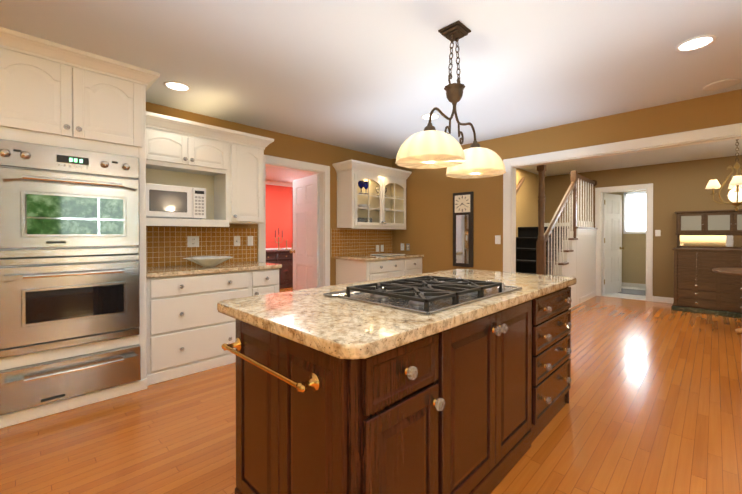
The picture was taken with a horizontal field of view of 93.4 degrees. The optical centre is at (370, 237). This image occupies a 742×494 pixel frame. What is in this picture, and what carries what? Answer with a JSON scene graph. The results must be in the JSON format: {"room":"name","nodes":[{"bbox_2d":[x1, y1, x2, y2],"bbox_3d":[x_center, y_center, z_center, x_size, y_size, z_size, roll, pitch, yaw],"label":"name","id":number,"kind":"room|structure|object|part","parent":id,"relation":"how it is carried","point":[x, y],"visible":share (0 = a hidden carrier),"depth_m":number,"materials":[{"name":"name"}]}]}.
{"room":"kitchen","nodes":[
{"label":"kitchen","id":0,"kind":"room"},
{"bbox_2d":[146,102,393,285],"bbox_3d":[-1.812,-0.054,3.805,0.120,2.500,9.440,0,1,45],"label":"wall","id":1,"kind":"structure","parent":0,"point":[279,199],"depth_m":4.97,"materials":[{"name":"brown paint"}]},
{"bbox_2d":[146,123,229,174],"bbox_3d":[-1.842,-0.823,3.396,0.360,0.275,0.760,0,1,45],"label":"upper cabinet","id":2,"kind":"object","parent":1,"relation":"attached to","point":[224,167],"depth_m":3.27,"materials":[{"name":"white wood"}]},
{"bbox_2d":[210,129,265,226],"bbox_3d":[-1.446,-0.613,3.813,0.380,0.930,0.417,0,1,45],"label":"upper cabinet","id":3,"kind":"object","parent":1,"relation":"attached to","point":[236,194],"depth_m":3.67,"materials":[{"name":"white wood"}]},
{"bbox_2d":[146,183,205,218],"bbox_3d":[-1.913,-0.325,3.346,0.302,0.305,0.535,0,1,45],"label":"microwave","id":4,"kind":"object","parent":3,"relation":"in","point":[172,201],"visible":0.75,"depth_m":3.23,"materials":[{"name":"white plastic"}]},
{"bbox_2d":[290,174,318,290],"bbox_3d":[-0.985,0.143,5.235,0.183,2.070,0.800,0,1,-37],"label":"door leaf","id":5,"kind":"structure","parent":1,"relation":"in","point":[305,251],"depth_m":5.18,"materials":[{"name":"white wood"}]},
{"bbox_2d":[258,123,741,303],"bbox_3d":[0.852,-0.055,4.001,10.600,2.500,13.220,0,1,45],"label":"door frame","id":6,"kind":"structure","parent":1,"relation":"attached to","point":[705,135],"depth_m":4.52,"materials":[{"name":"white wood"}]},
{"bbox_2d":[602,228,621,285],"bbox_3d":[5.745,0.144,8.348,0.410,2.030,0.030,0,1,45],"label":"closet door","id":7,"kind":"structure","parent":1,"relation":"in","point":[621,256],"depth_m":8.20,"materials":[{"name":"white wood"}]},
{"bbox_2d":[0,286,741,493],"bbox_3d":[0.880,1.239,4.038,11.000,0.112,13.700,0,1,45],"label":"floor","id":8,"kind":"structure","parent":0,"point":[654,406],"depth_m":2.19,"materials":[{"name":"brown wood"}]},
{"bbox_2d":[0,27,159,428],"bbox_3d":[-2.296,-0.045,2.653,0.801,2.499,1.052,0,1,45],"label":"tall cabinet","id":9,"kind":"object","parent":8,"relation":"on","point":[73,319],"visible":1,"depth_m":2.41,"materials":[{"name":"white wood"}]},
{"bbox_2d":[0,139,140,415],"bbox_3d":[-2.064,0.250,2.423,0.144,1.728,0.795,0,1,45],"label":"double oven","id":10,"kind":"object","parent":9,"relation":"in","point":[70,216],"depth_m":2.40,"materials":[{"name":"silver metal"}]},
{"bbox_2d":[146,267,281,385],"bbox_3d":[-1.609,0.764,3.467,0.648,0.870,1.212,0,1,45],"label":"base cabinet","id":11,"kind":"object","parent":8,"relation":"on","point":[191,329],"depth_m":3.06,"materials":[{"name":"white painted wood"},{"name":"chrome"}]},
{"bbox_2d":[146,259,281,278],"bbox_3d":[-1.594,0.308,3.468,0.663,0.038,1.238,0,1,45],"label":"countertop","id":12,"kind":"structure","parent":11,"relation":"on","point":[183,268],"depth_m":3.24,"materials":[{"name":"beige stone"}]},
{"bbox_2d":[183,256,232,266],"bbox_3d":[-1.584,0.242,3.427,0.450,0.090,0.457,0,1,45],"label":"scalloped bowl","id":13,"kind":"object","parent":12,"relation":"on","point":[207,261],"visible":1,"depth_m":3.35,"materials":[{"name":"white ceramic"}]},
{"bbox_2d":[266,249,292,288],"bbox_3d":[-1.937,0.735,8.285,0.540,0.860,1.960,0,1,45],"label":"sideboard","id":14,"kind":"object","parent":8,"relation":"on","point":[284,258],"visible":0.1,"depth_m":7.90,"materials":[{"name":"brown wood"}]},
{"bbox_2d":[274,228,292,249],"bbox_3d":[-1.871,0.043,8.391,0.260,0.520,0.990,0,1,45],"label":"brass candlesticks","id":15,"kind":"object","parent":14,"relation":"on","point":[282,240],"visible":0.71,"depth_m":8.11,"materials":[{"name":"gold"}]},
{"bbox_2d":[331,159,423,284],"bbox_3d":[0.158,0.069,5.228,0.686,2.235,1.372,0,1,45],"label":"hutch","id":16,"kind":"object","parent":8,"relation":"on","point":[371,205],"visible":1,"depth_m":5.12,"materials":[{"name":"white wood"}]},
{"bbox_2d":[334,253,423,260],"bbox_3d":[0.152,0.295,5.239,0.663,0.038,1.257,0,1,45],"label":"countertop","id":17,"kind":"structure","parent":16,"relation":"on","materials":[{"name":"stone"}]},
{"bbox_2d":[370,253,404,255],"bbox_3d":[0.256,0.267,5.307,0.380,0.016,0.380,0,1,45],"label":"platter","id":18,"kind":"object","parent":16,"relation":"on","point":[387,254],"visible":0.98,"depth_m":5.19,"materials":[{"name":"white ceramic"}]},
{"bbox_2d":[221,281,575,493],"bbox_3d":[0.409,0.773,1.996,0.828,0.872,2.207,0,1,45],"label":"kitchen island","id":19,"kind":"object","parent":8,"relation":"on","point":[455,381],"depth_m":1.34,"materials":[{"name":"brown wood"}]},
{"bbox_2d":[217,269,576,356],"bbox_3d":[0.382,0.315,2.066,0.950,0.042,2.200,0,1,45],"label":"island countertop","id":20,"kind":"structure","parent":19,"relation":"on","point":[355,319],"depth_m":1.50,"materials":[{"name":"beige stone"}]},
{"bbox_2d":[323,278,434,296],"bbox_3d":[0.118,0.286,2.066,0.073,0.014,0.950,0,1,45],"label":"downdraft vent","id":21,"kind":"object","parent":20,"relation":"attached to","point":[331,294],"depth_m":1.76,"materials":[{"name":"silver metal"}]},
{"bbox_2d":[516,165,597,308],"bbox_3d":[3.116,-0.070,6.280,1.024,2.499,3.009,0,1,45],"label":"staircase","id":22,"kind":"structure","parent":8,"relation":"on","point":[554,248],"depth_m":6.02,"materials":[{"name":"white wood"}]},
{"bbox_2d":[671,209,741,317],"bbox_3d":[5.493,0.377,5.522,1.080,1.615,0.722,0,1,45],"label":"tall cabinet","id":23,"kind":"object","parent":8,"relation":"on","point":[708,241],"visible":0.96,"depth_m":5.48,"materials":[{"name":"wood"}]},
{"bbox_2d":[712,268,741,332],"bbox_3d":[4.959,0.808,4.185,1.260,0.768,1.260,0,1,45],"label":"round pedestal table","id":24,"kind":"object","parent":8,"relation":"on","point":[734,271],"visible":1,"depth_m":4.33,"materials":[{"name":"brown wood"}]},
{"bbox_2d":[0,0,741,182],"bbox_3d":[0.880,-1.355,4.020,11.000,0.100,13.700,0,1,45],"label":"ceiling","id":25,"kind":"structure","parent":0,"point":[368,76],"depth_m":2.55,"materials":[{"name":"white paint"}]},
{"bbox_2d":[164,81,190,91],"bbox_3d":[-1.665,-1.294,3.005,0.206,0.006,0.206,0,1,45],"label":"recessed light","id":26,"kind":"object","parent":25,"relation":"in","point":[177,86],"visible":1,"depth_m":3.00,"materials":[{"name":"white"}]},
{"bbox_2d":[421,113,439,119],"bbox_3d":[0.642,-1.300,3.779,0.206,0.006,0.206,0,1,45],"label":"recessed light","id":27,"kind":"object","parent":25,"relation":"in","point":[426,116],"visible":0.71,"depth_m":3.77,"materials":[{"name":"white"}]},
{"bbox_2d":[395,21,505,178],"bbox_3d":[0.524,-0.860,2.185,0.393,0.864,0.924,0,1,45],"label":"pendant light","id":28,"kind":"object","parent":25,"relation":"hanging from","point":[430,146],"visible":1,"depth_m":2.14,"materials":[{"name":"white glass"}]},
{"bbox_3d":[0.338,-0.512,1.998,0.393,0.169,0.394,0,1,45],"label":"lamp shade","id":29,"kind":"part","parent":28,"relation":"part of","materials":[{"name":"beige glass"}]},
{"bbox_3d":[0.522,-0.941,2.186,0.150,0.702,0.610,0,1,45],"label":"frame","id":30,"kind":"part","parent":28,"relation":"part of","materials":[{"name":"brown metal"}]},
{"bbox_3d":[0.710,-0.514,2.376,0.393,0.169,0.394,0,1,45],"label":"lamp shade","id":31,"kind":"part","parent":28,"relation":"part of","materials":[{"name":"beige glass"}]},
{"bbox_2d":[675,35,716,51],"bbox_3d":[2.165,-1.290,2.333,0.206,0.006,0.206,0,1,45],"label":"recessed light","id":32,"kind":"object","parent":25,"relation":"in","point":[696,43],"visible":1,"depth_m":2.33,"materials":[{"name":"white"}]},
{"bbox_2d":[702,79,740,90],"bbox_3d":[2.981,-1.294,2.975,0.230,0.008,0.230,0,1,45],"label":"ceiling speaker","id":33,"kind":"object","parent":25,"relation":"attached to","point":[722,84],"visible":0.9,"depth_m":2.96,"materials":[{"name":"white"}]},
{"bbox_2d":[705,139,741,210],"bbox_3d":[4.569,-0.820,4.362,0.452,0.974,0.452,0,0,-1],"label":"chandelier","id":34,"kind":"object","parent":25,"relation":"hanging from","point":[735,193],"visible":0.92,"depth_m":4.36,"materials":[{"name":"gold metal"}]},
{"bbox_2d":[394,89,741,297],"bbox_3d":[2.899,-0.052,3.500,6.960,2.500,0.120,0,1,45],"label":"wall","id":35,"kind":"structure","parent":0,"point":[427,233],"depth_m":5.41,"materials":[{"name":"brown paint"}]},
{"bbox_2d":[453,191,473,266],"bbox_3d":[1.302,-0.106,4.959,0.315,1.055,0.038,0,1,45],"label":"wall clock","id":36,"kind":"object","parent":35,"relation":"attached to","point":[463,229],"visible":0.98,"depth_m":4.94,"materials":[{"name":"grey"}]},
{"bbox_2d":[495,235,500,243],"bbox_3d":[1.674,0.035,4.613,0.075,0.115,0.013,0,1,45],"label":"light switch","id":37,"kind":"object","parent":35,"relation":"attached to","point":[497,239],"depth_m":4.61,"materials":[{"name":"white plastic"}]},
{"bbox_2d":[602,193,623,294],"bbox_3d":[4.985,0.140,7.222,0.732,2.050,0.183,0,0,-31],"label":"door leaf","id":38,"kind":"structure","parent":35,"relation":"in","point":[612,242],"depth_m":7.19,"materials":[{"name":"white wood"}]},
{"bbox_2d":[627,194,645,230],"bbox_3d":[6.289,-0.557,7.962,0.720,0.850,0.020,0,1,45],"label":"window","id":39,"kind":"structure","parent":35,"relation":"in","point":[636,221],"depth_m":8.09,"materials":[{"name":"white glass"}]},
{"bbox_2d":[655,230,660,235],"bbox_3d":[5.200,-0.071,6.332,0.075,0.115,0.013,0,1,45],"label":"light switch","id":40,"kind":"object","parent":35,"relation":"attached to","point":[657,232],"visible":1,"depth_m":6.33,"materials":[{"name":"white plastic"}]}
]}

